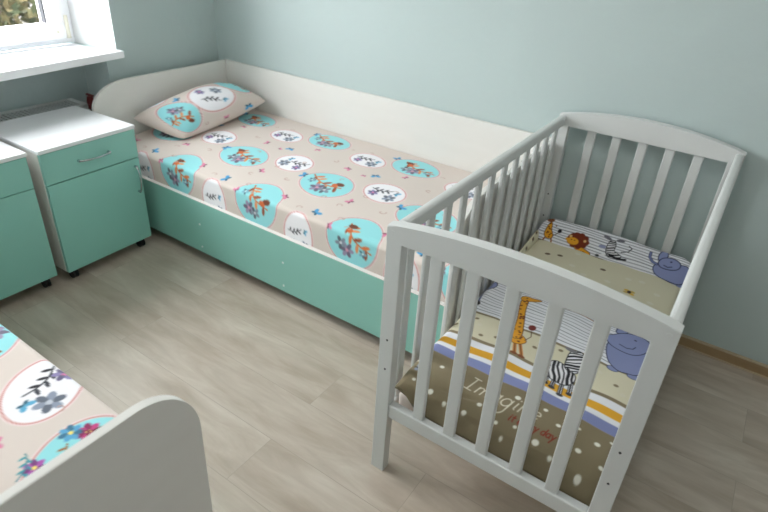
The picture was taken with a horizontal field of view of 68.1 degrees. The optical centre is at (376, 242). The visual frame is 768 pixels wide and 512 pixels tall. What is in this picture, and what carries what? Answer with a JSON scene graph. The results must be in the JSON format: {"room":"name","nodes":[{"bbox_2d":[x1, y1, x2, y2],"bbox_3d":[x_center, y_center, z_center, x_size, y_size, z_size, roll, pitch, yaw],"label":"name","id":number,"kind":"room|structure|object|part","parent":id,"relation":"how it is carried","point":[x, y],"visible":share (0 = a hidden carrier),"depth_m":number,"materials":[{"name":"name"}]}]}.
{"room":"hospital room","nodes":[
{"label":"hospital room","id":0,"kind":"room"},
{"bbox_2d":[0,0,218,111],"bbox_3d":[-1.869,-1.147,2.152,0.450,2.750,2.750,21,34,28],"label":"wall","id":1,"kind":"structure","parent":0,"point":[153,36],"depth_m":2.89,"materials":[{"name":"paint"}]},
{"bbox_2d":[0,93,93,121],"bbox_3d":[-1.841,-0.249,2.604,0.148,0.647,1.257,21,34,28],"label":"radiator","id":2,"kind":"object","parent":1,"relation":"attached to","point":[50,106],"visible":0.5,"depth_m":2.77,"materials":[{"name":"metal"}]},
{"bbox_2d":[0,101,75,121],"bbox_3d":[-1.851,-0.477,2.437,0.127,0.007,1.152,21,34,28],"label":"grille","id":3,"kind":"object","parent":2,"relation":"attached to","point":[50,106],"depth_m":2.73,"materials":[{"name":"grey metal"}]},
{"bbox_2d":[0,0,124,81],"bbox_3d":[-1.829,-1.262,1.875,0.495,1.473,1.778,21,34,28],"label":"window","id":4,"kind":"structure","parent":1,"relation":"in","point":[55,28],"depth_m":2.69,"materials":[{"name":"white plastic"}]},
{"bbox_3d":[-1.772,-1.477,2.242,0.083,1.367,0.782,21,34,28],"label":"sash","id":5,"kind":"part","parent":4,"relation":"part of","materials":[{"name":"white plastic"}]},
{"bbox_3d":[-2.020,-1.333,1.944,0.070,1.438,1.715,21,34,28],"label":"frame","id":6,"kind":"part","parent":4,"relation":"part of","materials":[{"name":"white plastic"}]},
{"bbox_3d":[-1.832,-0.630,2.221,0.425,0.034,1.758,21,34,28],"label":"sill","id":7,"kind":"part","parent":4,"relation":"part of","materials":[{"name":"white plastic"}]},
{"bbox_2d":[0,227,767,511],"bbox_3d":[-0.032,0.767,1.718,4.600,0.050,2.750,21,34,28],"label":"floor","id":8,"kind":"structure","parent":0,"point":[281,388],"depth_m":2.06,"materials":[{"name":"beige laminate"}]},
{"bbox_2d":[0,141,56,299],"bbox_3d":[-1.679,-0.059,2.306,0.477,0.630,0.444,21,34,28],"label":"nightstand","id":9,"kind":"object","parent":8,"relation":"on","point":[26,258],"visible":1,"depth_m":2.30,"materials":[{"name":"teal laminate"}]},
{"bbox_3d":[-1.504,-0.197,2.100,0.017,0.131,0.434,21,34,28],"label":"drawer","id":10,"kind":"part","parent":9,"relation":"part of","materials":[{"name":"teal laminate"}]},
{"bbox_2d":[0,106,150,277],"bbox_3d":[-1.401,-0.234,2.642,0.476,0.630,0.444,20,34,27],"label":"nightstand","id":11,"kind":"object","parent":8,"relation":"on","point":[84,165],"visible":0.88,"depth_m":2.49,"materials":[{"name":"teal laminate"}]},
{"bbox_3d":[-1.224,-0.374,2.439,0.017,0.131,0.434,20,34,27],"label":"drawer","id":12,"kind":"part","parent":11,"relation":"part of","materials":[{"name":"teal laminate"}]},
{"bbox_3d":[-1.201,-0.368,2.430,0.032,0.012,0.152,20,34,27],"label":"handle","id":13,"kind":"part","parent":11,"relation":"part of","materials":[{"name":"silver metal"}]},
{"bbox_3d":[-1.238,-0.134,2.576,0.017,0.414,0.434,20,34,27],"label":"door","id":14,"kind":"part","parent":11,"relation":"part of","materials":[{"name":"teal laminate"}]},
{"bbox_3d":[-1.109,-0.295,2.652,0.032,0.137,0.012,20,34,27],"label":"handle","id":15,"kind":"part","parent":11,"relation":"part of","materials":[{"name":"silver metal"}]},
{"bbox_2d":[0,395,212,511],"bbox_3d":[-1.407,0.428,1.360,1.933,0.750,0.912,21,34,28],"label":"bed","id":16,"kind":"object","parent":8,"relation":"on","point":[149,457],"visible":0.68,"depth_m":0.98,"materials":[{"name":"white laminate"}]},
{"bbox_2d":[0,324,118,493],"bbox_3d":[-1.407,0.424,1.366,1.881,0.233,0.880,21,34,28],"label":"mattress","id":17,"kind":"object","parent":16,"relation":"on","point":[44,412],"visible":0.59,"depth_m":1.29,"materials":[{"name":"fabric"}]},
{"bbox_2d":[92,59,550,352],"bbox_3d":[-0.327,-0.268,2.703,1.985,0.739,0.856,21,34,28],"label":"bed","id":18,"kind":"object","parent":8,"relation":"on","point":[352,293],"visible":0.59,"depth_m":2.66,"materials":[{"name":"white laminate"}]},
{"bbox_3d":[-1.134,-0.582,3.169,0.018,0.739,0.856,21,34,28],"label":"headboard","id":19,"kind":"part","parent":18,"relation":"part of","materials":[{"name":"white laminate"}]},
{"bbox_3d":[-0.549,0.032,2.521,1.949,0.270,0.018,21,34,28],"label":"panel","id":20,"kind":"part","parent":18,"relation":"part of","materials":[{"name":"teal laminate"}]},
{"bbox_2d":[135,109,487,302],"bbox_3d":[-0.315,-0.284,2.713,1.940,0.239,0.770,21,34,28],"label":"mattress","id":21,"kind":"object","parent":18,"relation":"on","point":[335,194],"visible":0.7,"depth_m":2.55,"materials":[{"name":"fabric"}]},
{"bbox_2d":[134,82,264,138],"bbox_3d":[-0.930,-0.716,3.013,0.354,0.195,0.621,21,34,28],"label":"pillow","id":22,"kind":"object","parent":21,"relation":"on","point":[197,110],"visible":1,"depth_m":2.92,"materials":[{"name":"fabric"}]},
{"bbox_3d":[-0.086,-0.471,2.983,1.949,0.639,0.018,21,34,28],"label":"panel","id":23,"kind":"part","parent":18,"relation":"part of","materials":[{"name":"white laminate"}]},
{"bbox_3d":[0.479,0.047,2.236,0.018,0.739,0.856,21,34,28],"label":"footboard","id":24,"kind":"part","parent":18,"relation":"part of","materials":[{"name":"white laminate"}]},
{"bbox_2d":[371,112,746,511],"bbox_3d":[0.635,0.173,1.875,0.660,0.894,1.268,21,34,28],"label":"cot","id":25,"kind":"object","parent":8,"relation":"on","point":[562,288],"visible":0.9,"depth_m":1.45,"materials":[{"name":"white paint"}]},
{"bbox_3d":[0.029,0.345,1.592,0.044,0.812,0.032,21,34,28],"label":"post","id":26,"kind":"part","parent":25,"relation":"part of","materials":[{"name":"white paint"}]},
{"bbox_3d":[0.367,0.270,2.136,0.026,0.040,1.203,21,34,28],"label":"rail","id":27,"kind":"part","parent":25,"relation":"part of","materials":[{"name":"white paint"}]},
{"bbox_2d":[399,392,535,477],"bbox_3d":[0.630,0.336,1.972,0.584,0.078,1.167,21,34,28],"label":"mattress","id":28,"kind":"object","parent":25,"relation":"in","point":[403,400],"visible":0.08,"depth_m":1.67,"materials":[{"name":"white fabric"}]},
{"bbox_2d":[395,239,680,505],"bbox_3d":[0.610,0.313,1.925,0.589,0.115,1.134,21,34,28],"label":"duvet","id":29,"kind":"object","parent":28,"relation":"on","point":[624,353],"visible":0.52,"depth_m":1.68,"materials":[{"name":"fabric"}]},
{"bbox_3d":[0.399,-0.261,1.833,0.026,0.042,1.203,21,34,28],"label":"rail","id":30,"kind":"part","parent":25,"relation":"part of","materials":[{"name":"white paint"}]},
{"bbox_3d":[0.274,0.574,1.520,0.572,0.048,0.026,21,34,28],"label":"rail","id":31,"kind":"part","parent":25,"relation":"part of","materials":[{"name":"white paint"}]},
{"bbox_3d":[0.305,0.061,1.227,0.660,0.072,0.032,21,34,28],"label":"arched rail","id":32,"kind":"part","parent":25,"relation":"part of","materials":[{"name":"white paint"}]},
{"bbox_3d":[0.733,-0.126,2.491,0.044,0.812,0.032,21,34,28],"label":"post","id":33,"kind":"part","parent":25,"relation":"part of","materials":[{"name":"white paint"}]},
{"bbox_2d":[519,219,690,287],"bbox_3d":[0.870,0.023,2.299,0.700,0.086,0.344,6,30,5],"label":"bumper cover","id":34,"kind":"object","parent":25,"relation":"attached to","point":[673,269],"visible":0.96,"depth_m":2.29,"materials":[{"name":"fabric"}]},
{"bbox_3d":[0.534,0.542,1.300,0.044,0.812,0.032,21,34,28],"label":"post","id":35,"kind":"part","parent":25,"relation":"part of","materials":[{"name":"white paint"}]},
{"bbox_3d":[1.008,-0.415,2.123,0.660,0.082,0.032,21,34,28],"label":"arched rail","id":36,"kind":"part","parent":25,"relation":"part of","materials":[{"name":"white paint"}]},
{"bbox_3d":[0.912,-0.061,1.536,0.026,0.042,1.203,21,34,28],"label":"rail","id":37,"kind":"part","parent":25,"relation":"part of","materials":[{"name":"white paint"}]},
{"bbox_3d":[1.238,0.071,2.199,0.044,0.812,0.032,21,34,28],"label":"post","id":38,"kind":"part","parent":25,"relation":"part of","materials":[{"name":"white paint"}]},
{"bbox_2d":[214,0,767,364],"bbox_3d":[0.789,-0.972,2.122,4.950,2.750,0.100,21,34,28],"label":"wall","id":39,"kind":"structure","parent":0,"point":[700,66],"depth_m":2.25,"materials":[{"name":"paint"}]},
{"bbox_2d":[677,334,767,378],"bbox_3d":[0.831,0.233,2.639,4.400,0.053,0.019,21,34,28],"label":"baseboard","id":40,"kind":"structure","parent":39,"relation":"attached to","point":[760,369],"depth_m":2.30,"materials":[{"name":"brown wood"}]},
{"label":"outside","id":41,"kind":"structure","parent":0,"visible":0},
{"bbox_3d":[-17.630,-5.840,13.919,39.530,0.100,60.000,21,34,28],"label":"ground","id":42,"kind":"structure","parent":41,"visible":0},
{"bbox_2d":[0,12,9,26],"bbox_3d":[-5.382,-2.238,7.068,2.062,1.730,2.069,21,34,28],"label":"shrub","id":43,"kind":"object","parent":42,"relation":"on","point":[4,19],"visible":0.04,"depth_m":7.17,"materials":[{"name":"green plant"}]},
{"bbox_2d":[0,0,40,25],"bbox_3d":[-6.254,-3.926,9.057,3.052,2.597,3.067,21,34,28],"label":"shrub","id":44,"kind":"object","parent":42,"relation":"on","point":[13,9],"visible":0.3,"depth_m":8.62,"materials":[{"name":"green plant"}]}
]}

